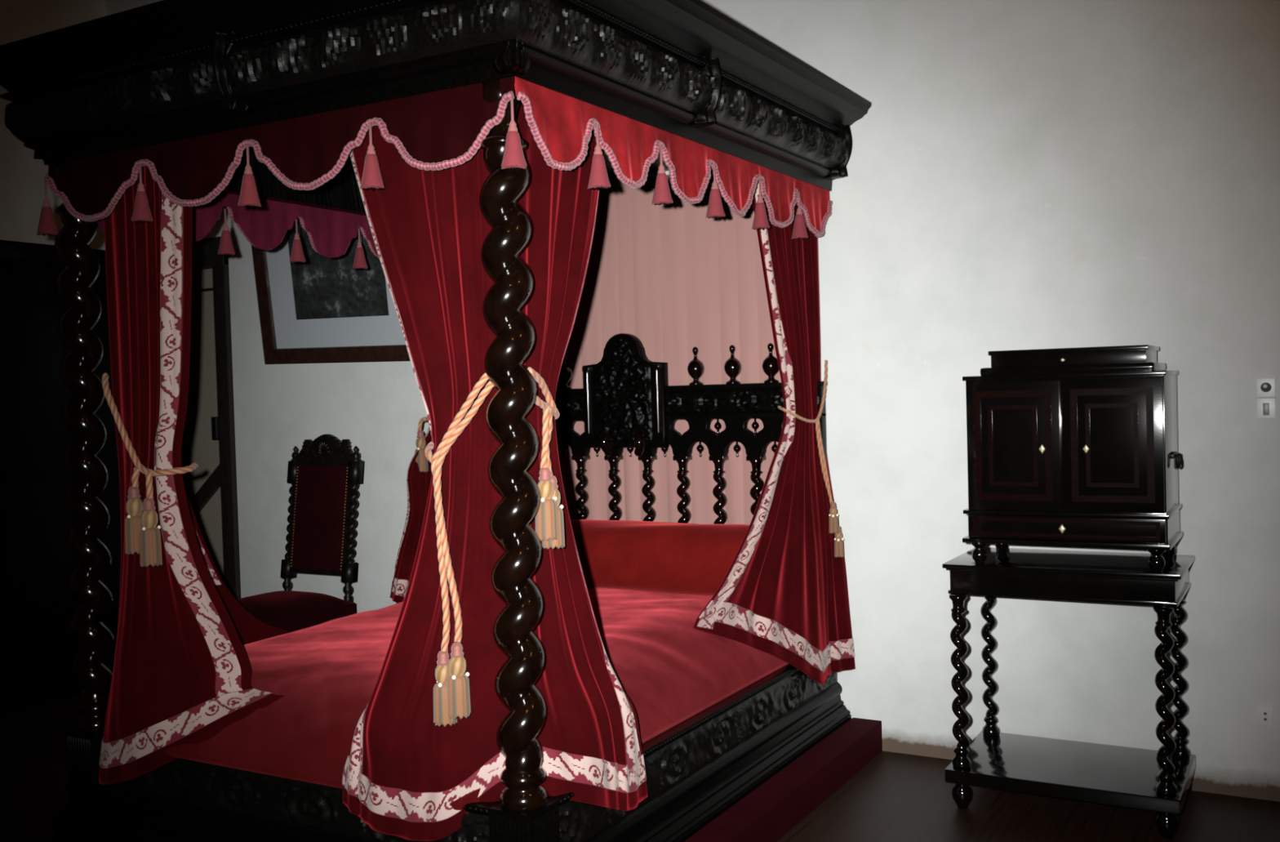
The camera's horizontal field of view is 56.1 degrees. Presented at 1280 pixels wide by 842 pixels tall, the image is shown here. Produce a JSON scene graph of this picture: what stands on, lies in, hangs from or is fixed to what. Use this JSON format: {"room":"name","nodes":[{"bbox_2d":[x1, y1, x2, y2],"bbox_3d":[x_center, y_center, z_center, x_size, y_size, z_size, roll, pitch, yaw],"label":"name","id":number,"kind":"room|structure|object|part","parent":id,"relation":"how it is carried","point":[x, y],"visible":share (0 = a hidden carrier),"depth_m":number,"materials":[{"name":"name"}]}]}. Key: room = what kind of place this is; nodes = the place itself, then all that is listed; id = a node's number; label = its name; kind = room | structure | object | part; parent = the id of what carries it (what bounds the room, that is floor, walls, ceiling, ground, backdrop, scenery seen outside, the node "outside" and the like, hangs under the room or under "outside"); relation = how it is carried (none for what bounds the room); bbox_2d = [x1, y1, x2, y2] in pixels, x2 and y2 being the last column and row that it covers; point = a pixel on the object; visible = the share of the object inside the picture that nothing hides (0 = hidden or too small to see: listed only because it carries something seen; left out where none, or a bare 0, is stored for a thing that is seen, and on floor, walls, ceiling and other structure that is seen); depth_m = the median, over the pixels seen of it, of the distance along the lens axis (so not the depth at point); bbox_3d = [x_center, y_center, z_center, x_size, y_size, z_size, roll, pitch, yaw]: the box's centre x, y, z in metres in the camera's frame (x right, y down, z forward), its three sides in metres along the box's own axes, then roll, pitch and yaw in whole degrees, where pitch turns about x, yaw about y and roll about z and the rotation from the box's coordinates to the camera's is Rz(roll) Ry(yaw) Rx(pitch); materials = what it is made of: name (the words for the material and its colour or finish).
{"room":"historic interior","nodes":[
{"label":"historic interior","id":0,"kind":"room"},
{"bbox_2d":[0,0,106,249],"bbox_3d":[-6.144,-0.276,2.055,0.200,4.000,11.900,-1,2,30],"label":"wall","id":1,"kind":"structure","parent":0,"point":[22,187],"depth_m":6.67,"materials":[{"name":"paint"}]},
{"bbox_2d":[0,693,1279,841],"bbox_3d":[-0.849,1.645,-0.771,12.150,0.200,12.100,-1,2,30],"label":"floor","id":2,"kind":"structure","parent":0,"point":[895,797],"depth_m":4.21,"materials":[{"name":"brown wood"}]},
{"bbox_2d":[0,240,120,714],"bbox_3d":[-3.422,0.281,5.963,0.605,2.330,2.160,-1,2,30],"label":"armoire","id":3,"kind":"object","parent":2,"relation":"on","point":[38,646],"visible":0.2,"depth_m":6.07,"materials":[{"name":"black wood"}]},
{"bbox_3d":[-3.454,-0.838,5.935,0.605,0.090,2.160,-1,2,30],"label":"cornice","id":4,"kind":"part","parent":3,"relation":"part of","materials":[{"name":"black wood"}]},
{"bbox_2d":[235,433,364,631],"bbox_3d":[-1.683,0.738,5.734,0.533,1.330,0.641,-1,2,30],"label":"chair","id":5,"kind":"object","parent":2,"relation":"on","point":[325,476],"visible":0.77,"depth_m":5.87,"materials":[{"name":"red fabric"}]},
{"bbox_3d":[-1.746,0.761,6.043,0.052,1.270,0.143,-1,2,30],"label":"post","id":6,"kind":"part","parent":5,"relation":"part of","materials":[{"name":"brown wood"}]},
{"bbox_3d":[-1.711,0.889,5.692,0.522,0.130,0.520,-1,2,30],"label":"seat","id":7,"kind":"part","parent":5,"relation":"part of","materials":[{"name":"red fabric"}]},
{"bbox_3d":[-1.576,0.474,5.938,0.350,0.510,0.110,-1,2,30],"label":"panel","id":8,"kind":"part","parent":5,"relation":"part of","materials":[{"name":"red fabric"}]},
{"bbox_3d":[-1.584,0.475,5.924,0.344,0.497,0.073,-1,2,30],"label":"nail trim","id":9,"kind":"part","parent":5,"relation":"part of","materials":[{"name":"gold metal"}]},
{"bbox_3d":[-1.575,0.471,5.940,0.386,0.555,0.116,-1,2,30],"label":"frame","id":10,"kind":"part","parent":5,"relation":"part of","materials":[{"name":"brown wood"}]},
{"bbox_3d":[-1.394,0.756,5.841,0.052,1.270,0.143,-1,2,30],"label":"post","id":11,"kind":"part","parent":5,"relation":"part of","materials":[{"name":"brown wood"}]},
{"bbox_2d":[0,0,871,841],"bbox_3d":[-0.597,0.092,4.366,2.236,2.628,2.396,-1,2,30],"label":"bed","id":12,"kind":"object","parent":2,"relation":"on","point":[163,71],"visible":0.65,"depth_m":3.61,"materials":[{"name":"black wood"}]},
{"bbox_3d":[-1.827,0.085,3.952,0.133,1.866,0.133,-1,2,30],"label":"twisted post","id":13,"kind":"part","parent":12,"relation":"part of","materials":[{"name":"brown wood"}]},
{"bbox_2d":[98,165,290,784],"bbox_3d":[-1.495,0.145,4.053,0.600,1.981,0.884,-2,1,-11],"label":"curtain","id":14,"kind":"object","parent":12,"relation":"hanging from","point":[182,671],"visible":0.92,"depth_m":3.79,"materials":[{"name":"fabric"}]},
{"bbox_2d":[102,373,198,566],"bbox_3d":[-1.600,0.147,3.820,0.372,0.612,0.171,-1,2,18],"label":"tieback","id":15,"kind":"object","parent":14,"relation":"attached to","point":[142,535],"visible":1,"depth_m":3.76,"materials":[{"name":"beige fabric"}]},
{"bbox_2d":[44,172,379,269],"bbox_3d":[-1.399,-0.783,4.887,0.066,0.275,2.193,-1,2,30],"label":"valance","id":16,"kind":"object","parent":12,"relation":"attached to","point":[331,233],"visible":0.4,"depth_m":4.80,"materials":[{"name":"fabric"}]},
{"bbox_2d":[36,75,527,236],"bbox_3d":[-1.126,-0.737,3.451,1.930,0.240,0.065,-1,2,30],"label":"valance","id":17,"kind":"object","parent":12,"relation":"attached to","point":[438,130],"visible":1,"depth_m":3.37,"materials":[{"name":"fabric"}]},
{"bbox_2d":[390,426,433,602],"bbox_3d":[-0.976,0.081,5.472,0.119,1.956,0.830,-1,2,22],"label":"curtain","id":18,"kind":"object","parent":12,"relation":"hanging from","point":[418,482],"visible":0.21,"depth_m":5.35,"materials":[{"name":"fabric"}]},
{"bbox_2d":[414,416,428,471],"bbox_3d":[-0.932,0.051,5.602,0.059,0.350,0.411,-1,2,21],"label":"tieback","id":19,"kind":"object","parent":18,"relation":"attached to","point":[421,459],"visible":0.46,"depth_m":5.42,"materials":[{"name":"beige fabric"}]},
{"bbox_3d":[-0.617,-1.103,4.360,2.057,0.015,2.274,-1,2,30],"label":"bead moulding","id":20,"kind":"part","parent":12,"relation":"part of","materials":[{"name":"black wood"}]},
{"bbox_3d":[-0.630,-1.053,4.337,2.236,0.336,2.396,-1,2,30],"label":"canopy cornice","id":21,"kind":"part","parent":12,"relation":"part of","materials":[{"name":"black wood"}]},
{"bbox_3d":[-0.536,0.979,4.450,1.857,0.015,2.209,-1,2,30],"label":"bead moulding","id":22,"kind":"part","parent":12,"relation":"part of","materials":[{"name":"black wood"}]},
{"bbox_3d":[-0.535,1.187,4.446,1.940,0.432,2.270,-1,2,30],"label":"bed rail","id":23,"kind":"part","parent":12,"relation":"part of","materials":[{"name":"black wood"}]},
{"bbox_2d":[164,586,788,814],"bbox_3d":[-0.568,0.871,4.401,1.735,0.278,2.127,-1,2,30],"label":"bedspread","id":24,"kind":"object","parent":12,"relation":"on","point":[670,670],"visible":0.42,"depth_m":3.96,"materials":[{"name":"red fabric"}]},
{"bbox_2d":[569,519,749,595],"bbox_3d":[-0.129,0.577,5.173,1.510,0.300,0.340,-1,2,30],"label":"bolster","id":25,"kind":"object","parent":24,"relation":"on","point":[661,557],"visible":0.55,"depth_m":4.91,"materials":[{"name":"red fabric"}]},
{"bbox_2d":[342,102,648,840],"bbox_3d":[-0.418,0.129,3.351,0.856,1.977,0.459,-2,2,-17],"label":"curtain","id":26,"kind":"object","parent":12,"relation":"hanging from","point":[402,774],"visible":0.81,"depth_m":3.26,"materials":[{"name":"fabric"}]},
{"bbox_2d":[424,373,493,726],"bbox_3d":[-0.488,0.323,3.224,0.210,0.944,0.304,-3,2,-36],"label":"tieback","id":27,"kind":"object","parent":26,"relation":"attached to","point":[451,691],"visible":0.9,"depth_m":3.14,"materials":[{"name":"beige fabric"}]},
{"bbox_2d":[527,366,564,548],"bbox_3d":[-0.243,0.098,3.246,0.076,0.485,0.242,-1,1,6],"label":"tieback","id":28,"kind":"object","parent":26,"relation":"attached to","point":[549,520],"visible":0.99,"depth_m":3.19,"materials":[{"name":"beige fabric"}]},
{"bbox_3d":[-0.329,0.063,3.096,0.133,1.866,0.133,-1,2,30],"label":"twisted post","id":29,"kind":"part","parent":12,"relation":"part of","materials":[{"name":"brown wood"}]},
{"bbox_2d":[561,441,568,456],"bbox_3d":[-0.346,0.128,5.521,0.032,0.073,0.031,-1,2,30],"label":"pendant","id":30,"kind":"object","parent":12,"relation":"attached to","point":[564,448],"depth_m":5.51,"materials":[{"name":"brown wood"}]},
{"bbox_2d":[593,447,600,456],"bbox_3d":[-0.195,0.126,5.434,0.032,0.073,0.031,-1,2,30],"label":"pendant","id":31,"kind":"object","parent":12,"relation":"attached to","point":[597,449],"depth_m":5.43,"materials":[{"name":"brown wood"}]},
{"bbox_3d":[-0.066,-0.135,5.315,0.412,0.504,0.050,-1,2,30],"label":"crest panel","id":32,"kind":"part","parent":12,"relation":"part of","materials":[{"name":"black wood"}]},
{"bbox_2d":[626,447,633,456],"bbox_3d":[-0.043,0.123,5.347,0.032,0.073,0.031,-1,2,30],"label":"pendant","id":33,"kind":"object","parent":12,"relation":"attached to","point":[629,449],"depth_m":5.34,"materials":[{"name":"brown wood"}]},
{"bbox_2d":[661,447,668,457],"bbox_3d":[0.108,0.121,5.261,0.032,0.073,0.031,-1,2,30],"label":"pendant","id":34,"kind":"object","parent":12,"relation":"attached to","point":[664,449],"depth_m":5.25,"materials":[{"name":"brown wood"}]},
{"bbox_2d":[515,76,832,239],"bbox_3d":[0.245,-0.788,3.946,0.066,0.240,2.196,-1,2,30],"label":"valance","id":35,"kind":"object","parent":12,"relation":"hanging from","point":[561,125],"visible":1,"depth_m":3.63,"materials":[{"name":"fabric"}]},
{"bbox_3d":[-0.032,0.457,5.350,1.841,1.216,0.069,-1,2,30],"label":"headboard","id":36,"kind":"part","parent":12,"relation":"part of","materials":[{"name":"black wood"}]},
{"bbox_2d":[696,441,703,457],"bbox_3d":[0.260,0.119,5.174,0.032,0.073,0.031,-1,2,30],"label":"pendant","id":37,"kind":"object","parent":12,"relation":"attached to","point":[700,447],"depth_m":5.17,"materials":[{"name":"brown wood"}]},
{"bbox_2d":[714,418,721,434],"bbox_3d":[0.333,0.022,5.128,0.032,0.073,0.031,-1,2,30],"label":"pendant","id":38,"kind":"object","parent":12,"relation":"attached to","point":[717,425],"depth_m":5.12,"materials":[{"name":"brown wood"}]},
{"bbox_2d":[733,440,740,457],"bbox_3d":[0.411,0.117,5.088,0.032,0.073,0.031,-1,2,30],"label":"pendant","id":39,"kind":"object","parent":12,"relation":"attached to","point":[736,447],"depth_m":5.08,"materials":[{"name":"brown wood"}]},
{"bbox_2d":[751,418,759,434],"bbox_3d":[0.484,0.020,5.042,0.032,0.073,0.031,-1,2,30],"label":"pendant","id":40,"kind":"object","parent":12,"relation":"attached to","point":[755,424],"depth_m":5.03,"materials":[{"name":"brown wood"}]},
{"bbox_2d":[693,180,855,684],"bbox_3d":[0.511,0.066,4.531,0.138,1.964,0.992,-1,2,37],"label":"curtain","id":41,"kind":"object","parent":12,"relation":"hanging from","point":[784,593],"visible":0.88,"depth_m":4.60,"materials":[{"name":"fabric"}]},
{"bbox_2d":[777,360,844,557],"bbox_3d":[0.687,0.154,4.761,0.109,0.796,0.374,0,2,42],"label":"tieback","id":42,"kind":"object","parent":41,"relation":"attached to","point":[834,527],"visible":1,"depth_m":4.79,"materials":[{"name":"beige fabric"}]},
{"bbox_2d":[771,440,777,454],"bbox_3d":[0.563,0.115,5.001,0.032,0.073,0.031,-1,2,30],"label":"pendant","id":43,"kind":"object","parent":12,"relation":"attached to","point":[774,446],"depth_m":4.99,"materials":[{"name":"brown wood"}]},
{"bbox_2d":[684,717,882,841],"bbox_3d":[0.280,1.333,3.783,0.124,0.126,2.646,-1,2,30],"label":"carpeted step","id":44,"kind":"structure","parent":2,"relation":"on","point":[776,806],"depth_m":4.20,"materials":[{"name":"red carpet"}]},
{"bbox_2d":[942,546,1195,839],"bbox_3d":[1.518,0.920,4.239,0.772,0.858,0.535,-1,2,30],"label":"stand","id":45,"kind":"object","parent":2,"relation":"on","point":[1160,780],"visible":0.99,"depth_m":4.15,"materials":[{"name":"brown wood"}]},
{"bbox_3d":[1.124,0.913,4.219,0.066,0.608,0.065,-1,2,30],"label":"leg","id":46,"kind":"part","parent":45,"relation":"part of","materials":[{"name":"brown wood"}]},
{"bbox_3d":[1.337,0.897,4.592,0.066,0.608,0.065,-1,2,30],"label":"leg","id":47,"kind":"part","parent":45,"relation":"part of","materials":[{"name":"brown wood"}]},
{"bbox_2d":[945,729,1195,813],"bbox_3d":[1.524,1.227,4.242,0.756,0.048,0.525,-1,2,30],"label":"shelf","id":48,"kind":"object","parent":45,"relation":"attached to","point":[1087,771],"depth_m":4.16,"materials":[{"name":"brown wood"}]},
{"bbox_2d":[962,344,1182,572],"bbox_3d":[1.520,0.119,4.210,0.688,0.744,0.403,-1,2,30],"label":"cabinet","id":49,"kind":"object","parent":45,"relation":"on","point":[1067,446],"visible":1,"depth_m":4.04,"materials":[{"name":"brown wood"}]},
{"bbox_3d":[1.286,0.085,4.133,0.314,0.442,0.020,-1,2,30],"label":"cabinet door","id":50,"kind":"part","parent":49,"relation":"part of","materials":[{"name":"brown wood"}]},
{"bbox_3d":[1.436,0.363,4.067,0.638,0.079,0.034,-1,2,30],"label":"drawer","id":51,"kind":"part","parent":49,"relation":"part of","materials":[{"name":"brown wood"}]},
{"bbox_3d":[1.564,0.081,3.974,0.314,0.442,0.020,-1,2,30],"label":"cabinet door","id":52,"kind":"part","parent":49,"relation":"part of","materials":[{"name":"brown wood"}]},
{"bbox_3d":[1.816,0.133,4.062,0.028,0.054,0.100,-1,2,30],"label":"carrying handle","id":53,"kind":"part","parent":49,"relation":"part of","materials":[{"name":"black metal"}]},
{"bbox_3d":[1.701,0.905,3.889,0.066,0.608,0.065,-1,2,30],"label":"leg","id":54,"kind":"part","parent":45,"relation":"part of","materials":[{"name":"brown wood"}]},
{"bbox_3d":[1.914,0.889,4.262,0.066,0.608,0.065,-1,2,30],"label":"leg","id":55,"kind":"part","parent":45,"relation":"part of","materials":[{"name":"brown wood"}]},
{"bbox_2d":[106,0,1279,801],"bbox_3d":[2.031,-0.569,4.325,12.150,4.000,0.240,-1,2,30],"label":"wall","id":56,"kind":"structure","parent":0,"point":[1022,174],"depth_m":4.66,"materials":[{"name":"paint"}]},
{"bbox_2d":[181,235,240,599],"bbox_3d":[-2.628,0.188,6.952,0.875,2.420,0.170,-1,2,30],"label":"door","id":57,"kind":"structure","parent":56,"relation":"in","point":[208,440],"depth_m":6.85,"materials":[{"name":"beige"}]},
{"bbox_2d":[251,217,410,364],"bbox_3d":[-1.565,-0.786,6.171,1.158,0.992,0.148,-1,2,30],"label":"framed picture","id":58,"kind":"object","parent":56,"relation":"attached to","point":[320,308],"visible":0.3,"depth_m":6.25,"materials":[{"name":"brown wood"}]},
{"bbox_2d":[1257,705,1273,724],"bbox_3d":[2.189,1.030,4.202,0.050,0.065,0.012,-1,2,30],"label":"wall socket","id":59,"kind":"object","parent":56,"relation":"attached to","point":[1264,713],"visible":1,"depth_m":4.20,"materials":[{"name":"white plastic"}]},
{"bbox_2d":[1256,377,1275,418],"bbox_3d":[2.164,-0.078,4.151,0.059,0.140,0.046,-1,2,30],"label":"light switch","id":60,"kind":"object","parent":56,"relation":"attached to","point":[1265,387],"visible":1,"depth_m":4.16,"materials":[{"name":"white plastic"}]},
{"bbox_3d":[2.171,-0.115,4.164,0.059,0.067,0.012,-1,2,30],"label":"plate","id":61,"kind":"part","parent":60,"relation":"part of","materials":[{"name":"white plastic"}]},
{"bbox_3d":[2.173,-0.044,4.166,0.059,0.071,0.012,-1,2,30],"label":"plate","id":62,"kind":"part","parent":60,"relation":"part of","materials":[{"name":"white plastic"}]},
{"bbox_3d":[2.162,-0.116,4.147,0.034,0.034,0.030,-1,2,30],"label":"knob","id":63,"kind":"part","parent":60,"relation":"part of","materials":[{"name":"grey plastic"}]}
]}

